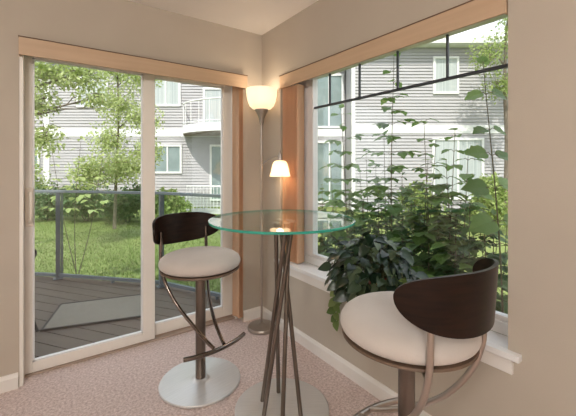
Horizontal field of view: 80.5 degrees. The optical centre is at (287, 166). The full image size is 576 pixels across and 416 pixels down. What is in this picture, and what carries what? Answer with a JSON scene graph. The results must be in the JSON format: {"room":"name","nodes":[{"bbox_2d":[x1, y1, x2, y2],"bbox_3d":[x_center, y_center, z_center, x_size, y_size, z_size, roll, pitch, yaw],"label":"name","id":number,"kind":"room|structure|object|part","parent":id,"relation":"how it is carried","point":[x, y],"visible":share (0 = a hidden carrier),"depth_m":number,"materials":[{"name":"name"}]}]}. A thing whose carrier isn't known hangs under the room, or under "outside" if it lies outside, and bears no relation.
{"room":"dining nook","nodes":[
{"label":"dining nook","id":0,"kind":"room"},
{"bbox_2d":[35,276,220,357],"bbox_3d":[-2.368,1.365,2.721,4.445,0.030,3.362,0,0,0],"label":"deck","id":1,"kind":"object","parent":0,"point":[49,294],"visible":0.26,"depth_m":3.34,"materials":[{"name":"grey wood"}]},
{"bbox_2d":[35,249,38,331],"bbox_3d":[-2.386,0.870,2.693,0.491,0.967,0.524,0,0,30],"label":"patio chair","id":2,"kind":"object","parent":1,"relation":"on","point":[36,327],"visible":0.06,"depth_m":2.78,"materials":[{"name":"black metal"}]},
{"bbox_2d":[40,294,140,331],"bbox_3d":[-1.758,1.341,3.185,0.780,0.017,0.574,0,0,-20],"label":"mat","id":3,"kind":"object","parent":1,"relation":"on","point":[112,309],"visible":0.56,"depth_m":3.12,"materials":[{"name":"beige fabric"}]},
{"bbox_2d":[35,190,220,299],"bbox_3d":[-2.361,0.815,3.922,4.684,1.070,0.432,0,0,14],"label":"deck railing","id":4,"kind":"object","parent":1,"relation":"on","point":[58,275],"visible":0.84,"depth_m":3.99,"materials":[{"name":"metal"}]},
{"bbox_3d":[-3.690,0.295,4.220,1.833,0.030,0.050,0,0,7],"label":"rail","id":5,"kind":"part","parent":4,"relation":"part of","materials":[{"name":"metal"}]},
{"bbox_3d":[-3.690,1.302,4.220,1.833,0.035,0.030,0,0,7],"label":"rail","id":6,"kind":"part","parent":4,"relation":"part of","materials":[{"name":"metal"}]},
{"bbox_3d":[-2.780,0.830,4.110,0.100,1.040,0.100,0,0,-35],"label":"post","id":7,"kind":"part","parent":4,"relation":"part of","materials":[{"name":"metal"}]},
{"bbox_3d":[-2.105,0.295,3.975,1.377,0.030,0.050,0,0,11],"label":"rail","id":8,"kind":"part","parent":4,"relation":"part of","materials":[{"name":"metal"}]},
{"bbox_3d":[-2.105,1.302,3.975,1.377,0.035,0.030,0,0,11],"label":"rail","id":9,"kind":"part","parent":4,"relation":"part of","materials":[{"name":"metal"}]},
{"bbox_3d":[-1.430,0.830,3.840,0.100,1.040,0.100,0,0,-35],"label":"post","id":10,"kind":"part","parent":4,"relation":"part of","materials":[{"name":"metal"}]},
{"bbox_3d":[-0.785,0.295,3.505,1.454,0.030,0.050,0,0,27],"label":"rail","id":11,"kind":"part","parent":4,"relation":"part of","materials":[{"name":"metal"}]},
{"bbox_3d":[-0.785,1.302,3.505,1.454,0.035,0.030,0,0,27],"label":"rail","id":12,"kind":"part","parent":4,"relation":"part of","materials":[{"name":"metal"}]},
{"bbox_2d":[0,0,261,386],"bbox_3d":[-1.964,0.135,1.848,4.470,2.570,0.170,0,0,-35],"label":"wall","id":13,"kind":"structure","parent":0,"point":[119,26],"depth_m":2.26,"materials":[{"name":"paint"}]},
{"bbox_2d":[0,372,17,393],"bbox_3d":[-2.663,1.255,1.242,2.631,0.090,0.014,0,0,-35],"label":"baseboard","id":14,"kind":"structure","parent":13,"relation":"attached to","point":[9,382],"depth_m":1.97,"materials":[{"name":"white wood"}]},
{"bbox_2d":[19,55,237,386],"bbox_3d":[-1.038,0.273,2.513,1.480,2.055,0.190,0,0,-35],"label":"door","id":15,"kind":"structure","parent":13,"relation":"in","point":[151,331],"depth_m":2.48,"materials":[{"name":"plastic"}]},
{"bbox_3d":[-1.592,0.250,2.090,0.042,0.240,0.064,0,0,-35],"label":"handle","id":16,"kind":"part","parent":15,"relation":"part of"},
{"bbox_3d":[-1.323,0.268,2.339,0.774,2.036,0.035,0,0,-35],"label":"panel frame","id":17,"kind":"part","parent":15,"relation":"part of","materials":[{"name":"plastic"}]},
{"bbox_3d":[-1.068,1.290,2.546,1.430,0.020,0.102,0,0,-35],"label":"sill","id":18,"kind":"part","parent":15,"relation":"part of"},
{"bbox_3d":[-0.787,0.268,2.769,0.715,2.036,0.035,0,0,-35],"label":"panel frame","id":19,"kind":"part","parent":15,"relation":"part of","materials":[{"name":"plastic"}]},
{"bbox_2d":[18,35,247,317],"bbox_3d":[-0.983,0.250,2.447,1.498,2.022,0.132,0,0,-35],"label":"vertical blind","id":20,"kind":"object","parent":13,"relation":"attached to","point":[28,46],"visible":0.98,"depth_m":2.61,"materials":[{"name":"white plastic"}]},
{"bbox_2d":[243,306,260,321],"bbox_3d":[-0.298,1.255,2.911,0.181,0.090,0.014,0,0,-35],"label":"baseboard","id":21,"kind":"structure","parent":13,"relation":"attached to","point":[253,313],"depth_m":2.90,"materials":[{"name":"white wood"}]},
{"bbox_2d":[0,317,397,415],"bbox_3d":[-0.371,1.360,-0.559,4.300,0.120,5.800,0,0,-35],"label":"floor","id":22,"kind":"structure","parent":0,"point":[125,382],"depth_m":2.06,"materials":[{"name":"carpet"}]},
{"bbox_2d":[152,212,245,408],"bbox_3d":[-0.548,0.802,2.082,0.480,0.995,0.528,0,0,-45],"label":"bar stool","id":23,"kind":"object","parent":22,"relation":"on","point":[200,381],"visible":0.98,"depth_m":2.04,"materials":[{"name":"metal"}]},
{"bbox_3d":[-0.599,0.712,2.005,0.429,0.625,0.036,0,0,27],"label":"frame rod","id":24,"kind":"part","parent":23,"relation":"part of","materials":[{"name":"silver metal"}]},
{"bbox_3d":[-0.676,0.402,2.210,0.479,0.194,0.166,0,0,-45],"label":"backrest","id":25,"kind":"part","parent":23,"relation":"part of","materials":[{"name":"brown wood"}]},
{"bbox_3d":[-0.531,0.558,2.065,0.480,0.090,0.480,0,0,-45],"label":"seat","id":26,"kind":"part","parent":23,"relation":"part of","materials":[{"name":"fabric"}]},
{"bbox_3d":[-0.531,0.950,2.065,0.060,0.660,0.060,0,0,45],"label":"post","id":27,"kind":"part","parent":23,"relation":"part of","materials":[{"name":"brown metal"}]},
{"bbox_3d":[-0.471,0.712,2.133,0.036,0.625,0.429,0,0,-27],"label":"frame rod","id":28,"kind":"part","parent":23,"relation":"part of","materials":[{"name":"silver metal"}]},
{"bbox_2d":[246,86,289,334],"bbox_3d":[-0.169,0.337,2.679,0.259,1.926,0.393,0,0,-35],"label":"floor lamp","id":29,"kind":"object","parent":22,"relation":"on","point":[261,99],"visible":0.99,"depth_m":2.66,"materials":[{"name":"metal"}]},
{"bbox_3d":[-0.212,-0.543,2.735,0.252,0.166,0.252,0,0,-35],"label":"lamp shade","id":30,"kind":"part","parent":29,"relation":"part of","materials":[{"name":"white glass"}]},
{"bbox_2d":[277,151,282,159],"bbox_3d":[-0.061,-0.086,2.612,0.042,0.083,0.042,0,0,-35],"label":"socket","id":31,"kind":"object","parent":29,"relation":"attached to","point":[279,155],"depth_m":2.60,"materials":[{"name":"metal"}]},
{"bbox_3d":[-0.061,0.011,2.612,0.160,0.123,0.160,0,0,-35],"label":"lamp shade","id":32,"kind":"part","parent":29,"relation":"part of","materials":[{"name":"white glass"}]},
{"bbox_2d":[208,209,355,415],"bbox_3d":[-0.032,0.788,1.828,0.776,1.024,0.776,0,0,0],"label":"bar table","id":33,"kind":"object","parent":22,"relation":"on","point":[278,396],"visible":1,"depth_m":1.81,"materials":[{"name":"clear glass"}]},
{"bbox_3d":[-0.075,0.791,1.824,0.155,0.998,0.120,0,0,0],"label":"leg","id":34,"kind":"part","parent":33,"relation":"part of","materials":[{"name":"brown metal"}]},
{"bbox_3d":[-0.059,0.791,1.862,0.023,0.998,0.187,0,0,3],"label":"leg","id":35,"kind":"part","parent":33,"relation":"part of","materials":[{"name":"brown metal"}]},
{"bbox_3d":[-0.050,0.791,1.792,0.172,0.998,0.076,0,0,0],"label":"leg","id":36,"kind":"part","parent":33,"relation":"part of","materials":[{"name":"brown metal"}]},
{"bbox_3d":[-0.011,0.791,1.791,0.023,0.998,0.187,0,0,12],"label":"leg","id":37,"kind":"part","parent":33,"relation":"part of","materials":[{"name":"brown metal"}]},
{"bbox_3d":[0.011,0.791,1.823,0.132,0.998,0.146,0,0,0],"label":"leg","id":38,"kind":"part","parent":33,"relation":"part of","materials":[{"name":"brown metal"}]},
{"bbox_2d":[340,258,498,415],"bbox_3d":[0.448,0.802,1.225,0.480,0.995,0.528,0,0,-35],"label":"bar stool","id":39,"kind":"object","parent":22,"relation":"on","point":[427,326],"visible":1,"depth_m":1.03,"materials":[{"name":"brown wood"}]},
{"bbox_3d":[0.363,0.712,1.188,0.036,0.625,0.429,0,0,-17],"label":"frame rod","id":40,"kind":"part","parent":39,"relation":"part of","materials":[{"name":"brown metal"}]},
{"bbox_3d":[0.434,0.950,1.245,0.060,0.660,0.060,0,0,-35],"label":"post","id":41,"kind":"part","parent":39,"relation":"part of","materials":[{"name":"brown metal"}]},
{"bbox_3d":[0.434,0.558,1.245,0.480,0.090,0.480,0,0,-35],"label":"seat","id":42,"kind":"part","parent":39,"relation":"part of","materials":[{"name":"fabric"}]},
{"bbox_3d":[0.512,0.712,1.292,0.429,0.625,0.036,0,0,37],"label":"frame rod","id":43,"kind":"part","parent":39,"relation":"part of","materials":[{"name":"brown metal"}]},
{"bbox_3d":[0.551,0.402,1.077,0.479,0.194,0.166,0,0,-35],"label":"backrest","id":44,"kind":"part","parent":39,"relation":"part of","materials":[{"name":"brown wood"}]},
{"bbox_2d":[128,0,317,34],"bbox_3d":[-0.342,-1.230,-0.600,4.700,0.160,6.100,0,0,-35],"label":"ceiling","id":45,"kind":"structure","parent":0,"point":[259,17],"depth_m":2.50,"materials":[{"name":"paint"}]},
{"bbox_2d":[262,0,575,415],"bbox_3d":[1.484,0.325,0.689,0.170,2.950,5.700,0,0,-35],"label":"wall","id":46,"kind":"structure","parent":0,"point":[541,33],"depth_m":1.34,"materials":[{"name":"paint"}]},
{"bbox_2d":[263,307,430,415],"bbox_3d":[1.409,1.255,0.636,0.014,0.090,5.700,0,0,-35],"label":"baseboard","id":47,"kind":"structure","parent":46,"relation":"attached to","point":[371,385],"depth_m":2.14,"materials":[{"name":"white wood"}]},
{"bbox_2d":[282,268,513,374],"bbox_3d":[0.409,0.797,2.047,0.022,0.065,1.690,0,0,-35],"label":"trim","id":48,"kind":"structure","parent":46,"relation":"attached to","point":[503,364],"depth_m":1.43,"materials":[{"name":"white wood"}]},
{"bbox_2d":[292,14,507,335],"bbox_3d":[0.526,0.004,2.134,0.050,1.467,1.652,0,0,-35],"label":"window","id":49,"kind":"structure","parent":46,"relation":"in","point":[311,107],"depth_m":2.57,"materials":[{"name":"white plastic"}]},
{"bbox_2d":[280,0,507,263],"bbox_3d":[0.447,0.000,2.078,0.104,1.460,1.650,0,0,-35],"label":"vertical blind","id":50,"kind":"object","parent":49,"relation":"attached to","point":[471,12],"visible":0.86,"depth_m":2.25,"materials":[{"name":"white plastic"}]},
{"bbox_2d":[290,261,521,363],"bbox_3d":[0.451,0.752,2.076,0.150,0.026,1.750,0,0,-35],"label":"window sill","id":51,"kind":"structure","parent":46,"relation":"attached to","point":[496,343],"depth_m":1.47,"materials":[{"name":"white paint"}]},
{"bbox_2d":[318,230,428,330],"bbox_3d":[0.412,0.676,1.871,0.430,0.656,0.653,0,0,-35],"label":"potted plant","id":52,"kind":"object","parent":51,"relation":"on","point":[346,272],"visible":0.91,"depth_m":1.80,"materials":[{"name":"green plant"}]},
{"label":"outside","id":53,"kind":"structure","parent":0,"visible":0},
{"bbox_2d":[35,207,507,300],"bbox_3d":[0.000,1.850,15.000,60.001,0.200,50.000,0,0,0],"label":"ground","id":54,"kind":"structure","parent":53,"point":[69,218],"depth_m":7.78,"materials":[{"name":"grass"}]},
{"bbox_2d":[35,158,54,202],"bbox_3d":[-9.628,0.621,12.330,1.930,2.309,1.471,0,0,-35],"label":"bush","id":55,"kind":"object","parent":54,"relation":"on","point":[37,184],"visible":0.05,"depth_m":12.46,"materials":[{"name":"green plant"}]},
{"bbox_2d":[35,182,68,219],"bbox_3d":[-7.851,1.160,11.229,1.848,1.319,1.609,0,0,-35],"label":"bush","id":56,"kind":"object","parent":54,"relation":"on","point":[43,200],"visible":0.42,"depth_m":10.87,"materials":[{"name":"green plant"}]},
{"bbox_2d":[40,136,114,273],"bbox_3d":[-2.927,0.668,4.747,0.928,2.207,0.497,0,0,-15],"label":"leafy shrub","id":57,"kind":"object","parent":54,"relation":"on","point":[79,197],"visible":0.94,"depth_m":4.74,"materials":[{"name":"green plant"}]},
{"bbox_3d":[-3.110,0.786,4.696,0.382,1.972,0.231,0,0,0],"label":"stem","id":58,"kind":"part","parent":57,"relation":"part of","materials":[{"name":"brown plant"}]},
{"bbox_3d":[-2.925,0.677,4.728,0.314,2.186,0.218,0,0,0],"label":"stem","id":59,"kind":"part","parent":57,"relation":"part of","materials":[{"name":"plant"}]},
{"bbox_3d":[-2.766,0.811,4.756,0.400,1.922,0.302,0,0,-35],"label":"stem","id":60,"kind":"part","parent":57,"relation":"part of","materials":[{"name":"plant"}]},
{"bbox_2d":[35,61,121,158],"bbox_3d":[-4.718,-0.758,6.349,2.901,5.030,1.564,0,0,16],"label":"tree","id":61,"kind":"object","parent":54,"relation":"on","point":[44,72],"visible":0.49,"depth_m":6.31,"materials":[{"name":"green plant"}]},
{"bbox_2d":[52,182,110,220],"bbox_3d":[-6.443,1.126,11.023,2.043,1.304,1.577,0,0,-35],"label":"bush","id":62,"kind":"object","parent":54,"relation":"on","point":[83,210],"visible":0.43,"depth_m":10.62,"materials":[{"name":"green plant"}]},
{"bbox_3d":[-6.537,1.378,11.025,0.676,0.800,0.600,0,0,-8],"label":"stem","id":63,"kind":"part","parent":62,"relation":"part of","materials":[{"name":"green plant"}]},
{"bbox_2d":[64,68,164,228],"bbox_3d":[-4.728,-1.344,9.467,2.464,6.193,1.641,0,0,7],"label":"tree","id":64,"kind":"object","parent":54,"relation":"on","point":[117,169],"visible":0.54,"depth_m":9.37,"materials":[{"name":"green plant"}]},
{"bbox_2d":[91,182,140,223],"bbox_3d":[-5.165,1.162,10.802,1.951,1.339,1.543,0,0,-35],"label":"bush","id":65,"kind":"object","parent":54,"relation":"on","point":[130,203],"visible":0.69,"depth_m":10.48,"materials":[{"name":"green plant"}]},
{"bbox_2d":[155,186,193,217],"bbox_3d":[-3.715,1.180,10.323,1.316,1.195,1.452,0,0,24],"label":"bush","id":66,"kind":"object","parent":54,"relation":"on","point":[171,202],"visible":0.56,"depth_m":10.29,"materials":[{"name":"green plant"}]},
{"bbox_2d":[35,61,344,208],"bbox_3d":[-6.940,-2.275,17.135,18.920,8.050,8.530,0,0,0],"label":"apartment building","id":67,"kind":"structure","parent":54,"relation":"on","point":[190,139],"depth_m":14.96,"materials":[{"name":"paint"}]},
{"bbox_3d":[-8.600,-3.300,14.965,1.200,1.200,0.020,0,0,0],"label":"pane","id":68,"kind":"part","parent":67,"relation":"part of","materials":[{"name":"glass"}]},
{"bbox_3d":[-5.375,-3.300,14.965,1.150,1.100,0.020,0,0,0],"label":"pane","id":69,"kind":"part","parent":67,"relation":"part of","materials":[{"name":"glass"}]},
{"bbox_3d":[-5.300,-0.350,14.965,1.100,1.100,0.020,0,0,0],"label":"pane","id":70,"kind":"part","parent":67,"relation":"part of","materials":[{"name":"clear glass"}]},
{"bbox_3d":[-1.700,-2.241,13.936,5.760,0.877,2.132,0,0,0],"label":"hand rail","id":71,"kind":"part","parent":67,"relation":"part of","materials":[{"name":"white metal"}]},
{"bbox_3d":[-3.007,1.260,14.100,2.413,0.980,0.070,0,0,0],"label":"patio rail","id":72,"kind":"part","parent":67,"relation":"part of","materials":[{"name":"white metal"}]},
{"bbox_3d":[-3.250,-2.575,14.965,0.800,1.650,0.020,0,0,0],"label":"pane","id":73,"kind":"part","parent":67,"relation":"part of","materials":[{"name":"glass"}]},
{"bbox_3d":[-2.825,0.250,14.965,1.050,2.300,0.020,0,0,0],"label":"pane","id":74,"kind":"part","parent":67,"relation":"part of","materials":[{"name":"clear glass"}]},
{"bbox_3d":[1.825,0.225,14.965,1.050,2.550,0.020,0,0,0],"label":"pane","id":75,"kind":"part","parent":67,"relation":"part of","materials":[{"name":"glass"}]},
{"bbox_3d":[1.800,-2.900,14.965,1.100,2.200,0.020,0,0,0],"label":"pane","id":76,"kind":"part","parent":67,"relation":"part of","materials":[{"name":"glass"}]},
{"bbox_2d":[186,208,220,213],"bbox_3d":[-2.470,1.745,13.260,4.114,0.030,1.297,0,0,27],"label":"path","id":77,"kind":"structure","parent":54,"relation":"on","point":[207,210],"depth_m":13.52,"materials":[{"name":"concrete"}]},
{"bbox_2d":[318,184,345,253],"bbox_3d":[0.416,1.004,4.546,0.590,1.534,0.727,0,0,-35],"label":"leafy shrub","id":78,"kind":"object","parent":54,"relation":"on","point":[324,246],"visible":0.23,"depth_m":4.44,"materials":[{"name":"green plant"}]},
{"bbox_2d":[318,207,350,252],"bbox_3d":[0.696,1.155,5.041,0.537,1.232,1.020,0,0,-19],"label":"leafy shrub","id":79,"kind":"object","parent":54,"relation":"on","point":[333,207],"visible":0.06,"depth_m":4.98,"materials":[{"name":"green plant"}]},
{"bbox_2d":[318,103,369,259],"bbox_3d":[0.577,0.527,3.981,0.798,2.487,1.028,0,0,-35],"label":"leafy shrub","id":80,"kind":"object","parent":54,"relation":"on","point":[340,203],"visible":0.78,"depth_m":3.83,"materials":[{"name":"green plant"}]},
{"bbox_3d":[0.571,0.810,4.192,0.333,1.922,0.424,0,0,-35],"label":"stem","id":81,"kind":"part","parent":80,"relation":"part of","materials":[{"name":"green plant"}]},
{"bbox_3d":[0.668,0.557,3.812,0.313,2.427,0.331,0,0,8],"label":"stem","id":82,"kind":"part","parent":80,"relation":"part of","materials":[{"name":"green plant"}]},
{"bbox_2d":[321,187,374,266],"bbox_3d":[0.663,1.000,3.750,0.678,1.542,0.503,0,0,33],"label":"leafy shrub","id":83,"kind":"object","parent":54,"relation":"on","point":[342,223],"visible":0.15,"depth_m":3.79,"materials":[{"name":"green plant"}]},
{"bbox_2d":[337,176,404,268],"bbox_3d":[0.878,0.927,3.289,0.553,1.687,0.831,0,0,-35],"label":"leafy shrub","id":84,"kind":"object","parent":54,"relation":"on","point":[378,226],"visible":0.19,"depth_m":3.26,"materials":[{"name":"green plant"}]},
{"bbox_3d":[0.781,1.026,3.502,0.294,1.491,0.235,0,0,-35],"label":"stem","id":85,"kind":"part","parent":84,"relation":"part of","materials":[{"name":"green plant"}]},
{"bbox_3d":[0.911,0.947,3.274,0.311,1.646,0.285,0,0,-35],"label":"stem","id":86,"kind":"part","parent":84,"relation":"part of","materials":[{"name":"green plant"}]},
{"bbox_2d":[344,149,397,245],"bbox_3d":[0.949,0.777,3.818,0.679,1.987,0.832,0,0,5],"label":"leafy shrub","id":87,"kind":"object","parent":54,"relation":"on","point":[354,200],"visible":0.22,"depth_m":3.88,"materials":[{"name":"green plant"}]},
{"bbox_3d":[0.933,0.781,3.966,0.331,1.979,0.281,0,0,12],"label":"stem","id":88,"kind":"part","parent":87,"relation":"part of","materials":[{"name":"green plant"}]},
{"bbox_2d":[345,52,430,254],"bbox_3d":[0.931,0.336,3.247,0.752,2.870,0.926,0,0,-35],"label":"leafy shrub","id":89,"kind":"object","parent":54,"relation":"on","point":[394,210],"visible":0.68,"depth_m":3.13,"materials":[{"name":"green plant"}]},
{"bbox_3d":[0.927,0.729,3.317,0.393,2.084,0.498,0,0,-35],"label":"stem","id":90,"kind":"part","parent":89,"relation":"part of","materials":[{"name":"green plant"}]},
{"bbox_3d":[0.959,0.350,3.120,0.410,2.842,0.388,0,0,-35],"label":"stem","id":91,"kind":"part","parent":89,"relation":"part of","materials":[{"name":"green plant"}]},
{"bbox_2d":[371,172,441,268],"bbox_3d":[1.051,0.908,3.122,0.538,1.726,0.809,0,0,-13],"label":"leafy shrub","id":92,"kind":"object","parent":54,"relation":"on","point":[405,200],"visible":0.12,"depth_m":3.11,"materials":[{"name":"green plant"}]},
{"bbox_3d":[1.054,0.923,3.126,0.243,1.697,0.255,0,0,-35],"label":"stem","id":93,"kind":"part","parent":92,"relation":"part of","materials":[{"name":"green plant"}]},
{"bbox_2d":[392,202,426,255],"bbox_3d":[1.338,1.009,3.898,0.644,1.525,0.724,0,0,-35],"label":"leafy shrub","id":94,"kind":"object","parent":54,"relation":"on","point":[410,202],"visible":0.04,"depth_m":3.75,"materials":[{"name":"green plant"}]},
{"bbox_2d":[396,180,446,223],"bbox_3d":[3.811,1.058,9.546,1.614,1.438,1.450,0,0,-35],"label":"bush","id":95,"kind":"object","parent":54,"relation":"on","point":[416,201],"visible":0.34,"depth_m":9.26,"materials":[{"name":"green plant"}]},
{"bbox_2d":[345,29,507,211],"bbox_3d":[9.350,-2.325,15.825,14.300,8.150,5.950,0,0,0],"label":"apartment building","id":96,"kind":"structure","parent":54,"relation":"on","point":[444,102],"depth_m":13.38,"materials":[{"name":"paint"}]},
{"bbox_3d":[6.200,-3.600,13.365,0.840,1.300,0.020,0,0,0],"label":"pane","id":97,"kind":"part","parent":96,"relation":"part of","materials":[{"name":"glass"}]},
{"bbox_3d":[6.675,0.075,13.365,1.850,2.250,0.020,0,0,0],"label":"pane","id":98,"kind":"part","parent":96,"relation":"part of","materials":[{"name":"clear glass"}]},
{"bbox_2d":[394,184,459,274],"bbox_3d":[1.142,0.955,2.792,0.600,1.632,0.529,0,0,30],"label":"leafy shrub","id":99,"kind":"object","parent":54,"relation":"on","point":[420,259],"visible":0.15,"depth_m":2.71,"materials":[{"name":"green plant"}]},
{"bbox_3d":[1.049,1.018,2.840,0.263,1.505,0.270,0,0,-7],"label":"stem","id":100,"kind":"part","parent":99,"relation":"part of","materials":[{"name":"green plant"}]},
{"bbox_3d":[1.137,0.956,2.773,0.264,1.628,0.260,0,0,1],"label":"stem","id":101,"kind":"part","parent":99,"relation":"part of","materials":[{"name":"green plant"}]},
{"bbox_2d":[389,118,468,275],"bbox_3d":[1.131,0.701,2.717,0.786,2.140,0.671,0,0,-35],"label":"leafy shrub","id":102,"kind":"object","parent":54,"relation":"on","point":[410,216],"visible":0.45,"depth_m":2.66,"materials":[{"name":"green plant"}]},
{"bbox_3d":[1.123,0.857,2.811,0.325,1.828,0.307,0,0,-35],"label":"stem","id":103,"kind":"part","parent":102,"relation":"part of","materials":[{"name":"green plant"}]},
{"bbox_3d":[1.090,0.702,2.640,0.372,2.137,0.375,0,0,-35],"label":"stem","id":104,"kind":"part","parent":102,"relation":"part of","materials":[{"name":"green plant"}]},
{"bbox_3d":[1.148,0.776,2.811,0.380,1.990,0.266,0,0,-35],"label":"stem","id":105,"kind":"part","parent":102,"relation":"part of","materials":[{"name":"green plant"}]},
{"bbox_2d":[421,202,460,268],"bbox_3d":[1.579,1.021,3.453,0.539,1.499,0.869,0,0,6],"label":"leafy shrub","id":106,"kind":"object","parent":54,"relation":"on","point":[439,202],"visible":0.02,"depth_m":3.39,"materials":[{"name":"green plant"}]},
{"bbox_2d":[422,187,471,272],"bbox_3d":[1.211,0.953,2.648,0.608,1.636,0.579,0,0,8],"label":"leafy shrub","id":107,"kind":"object","parent":54,"relation":"on","point":[458,238],"visible":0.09,"depth_m":2.56,"materials":[{"name":"green plant"}]},
{"bbox_3d":[1.259,0.964,2.571,0.287,1.614,0.268,0,0,12],"label":"stem","id":108,"kind":"part","parent":107,"relation":"part of","materials":[{"name":"green plant"}]},
{"bbox_2d":[413,128,507,278],"bbox_3d":[1.216,0.742,2.446,0.682,2.057,0.736,0,0,2],"label":"leafy shrub","id":109,"kind":"object","parent":54,"relation":"on","point":[441,258],"visible":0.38,"depth_m":2.45,"materials":[{"name":"green plant"}]},
{"bbox_3d":[1.215,0.859,2.507,0.245,1.822,0.285,0,0,-1],"label":"stem","id":110,"kind":"part","parent":109,"relation":"part of","materials":[{"name":"green plant"}]},
{"bbox_3d":[1.237,0.748,2.550,0.283,2.046,0.342,0,0,-3],"label":"stem","id":111,"kind":"part","parent":109,"relation":"part of","materials":[{"name":"green plant"}]},
{"bbox_3d":[1.241,0.843,2.376,0.290,1.855,0.362,0,0,44],"label":"stem","id":112,"kind":"part","parent":109,"relation":"part of","materials":[{"name":"green plant"}]},
{"bbox_2d":[434,197,507,335],"bbox_3d":[1.278,0.987,2.321,0.524,1.568,0.665,0,0,-35],"label":"leafy shrub","id":113,"kind":"object","parent":54,"relation":"on","point":[464,230],"visible":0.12,"depth_m":2.29,"materials":[{"name":"green plant"}]},
{"bbox_3d":[1.187,1.047,2.402,0.294,1.448,0.221,0,0,25],"label":"stem","id":114,"kind":"part","parent":113,"relation":"part of","materials":[{"name":"green plant"}]},
{"bbox_3d":[1.250,0.997,2.338,0.268,1.547,0.250,0,0,12],"label":"stem","id":115,"kind":"part","parent":113,"relation":"part of","materials":[{"name":"green plant"}]},
{"bbox_3d":[1.338,1.026,2.262,0.318,1.489,0.313,0,0,-35],"label":"stem","id":116,"kind":"part","parent":113,"relation":"part of","materials":[{"name":"green plant"}]},
{"bbox_2d":[460,56,507,334],"bbox_3d":[1.242,0.560,2.020,0.399,2.420,0.178,0,0,-2],"label":"leafy shrub","id":117,"kind":"object","parent":54,"relation":"on","point":[482,222],"visible":0.85,"depth_m":2.03,"materials":[{"name":"green plant"}]},
{"bbox_3d":[1.228,0.571,2.017,0.145,2.398,0.054,0,0,-3],"label":"stem","id":118,"kind":"part","parent":117,"relation":"part of","materials":[{"name":"green plant"}]},
{"bbox_2d":[464,17,507,212],"bbox_3d":[7.734,-2.195,11.781,3.276,7.901,1.781,0,0,-7],"label":"tree","id":119,"kind":"object","parent":54,"relation":"on","point":[503,81],"visible":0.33,"depth_m":11.88,"materials":[{"name":"green plant"}]},
{"bbox_2d":[465,209,507,331],"bbox_3d":[1.369,1.026,2.270,0.528,1.490,0.515,0,0,-35],"label":"leafy shrub","id":120,"kind":"object","parent":54,"relation":"on","point":[504,261],"visible":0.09,"depth_m":2.18,"materials":[{"name":"green plant"}]},
{"bbox_3d":[1.362,1.045,2.231,0.298,1.452,0.253,0,0,-35],"label":"stem","id":121,"kind":"part","parent":120,"relation":"part of","materials":[{"name":"green plant"}]},
{"bbox_3d":[1.415,1.073,2.270,0.258,1.394,0.290,0,0,-35],"label":"stem","id":122,"kind":"part","parent":120,"relation":"part of","materials":[{"name":"green plant"}]},
{"bbox_2d":[467,172,507,227],"bbox_3d":[5.339,0.942,9.027,1.509,1.669,1.193,0,0,-35],"label":"bush","id":123,"kind":"object","parent":54,"relation":"on","point":[490,204],"visible":0.54,"depth_m":8.76,"materials":[{"name":"green plant"}]}
]}

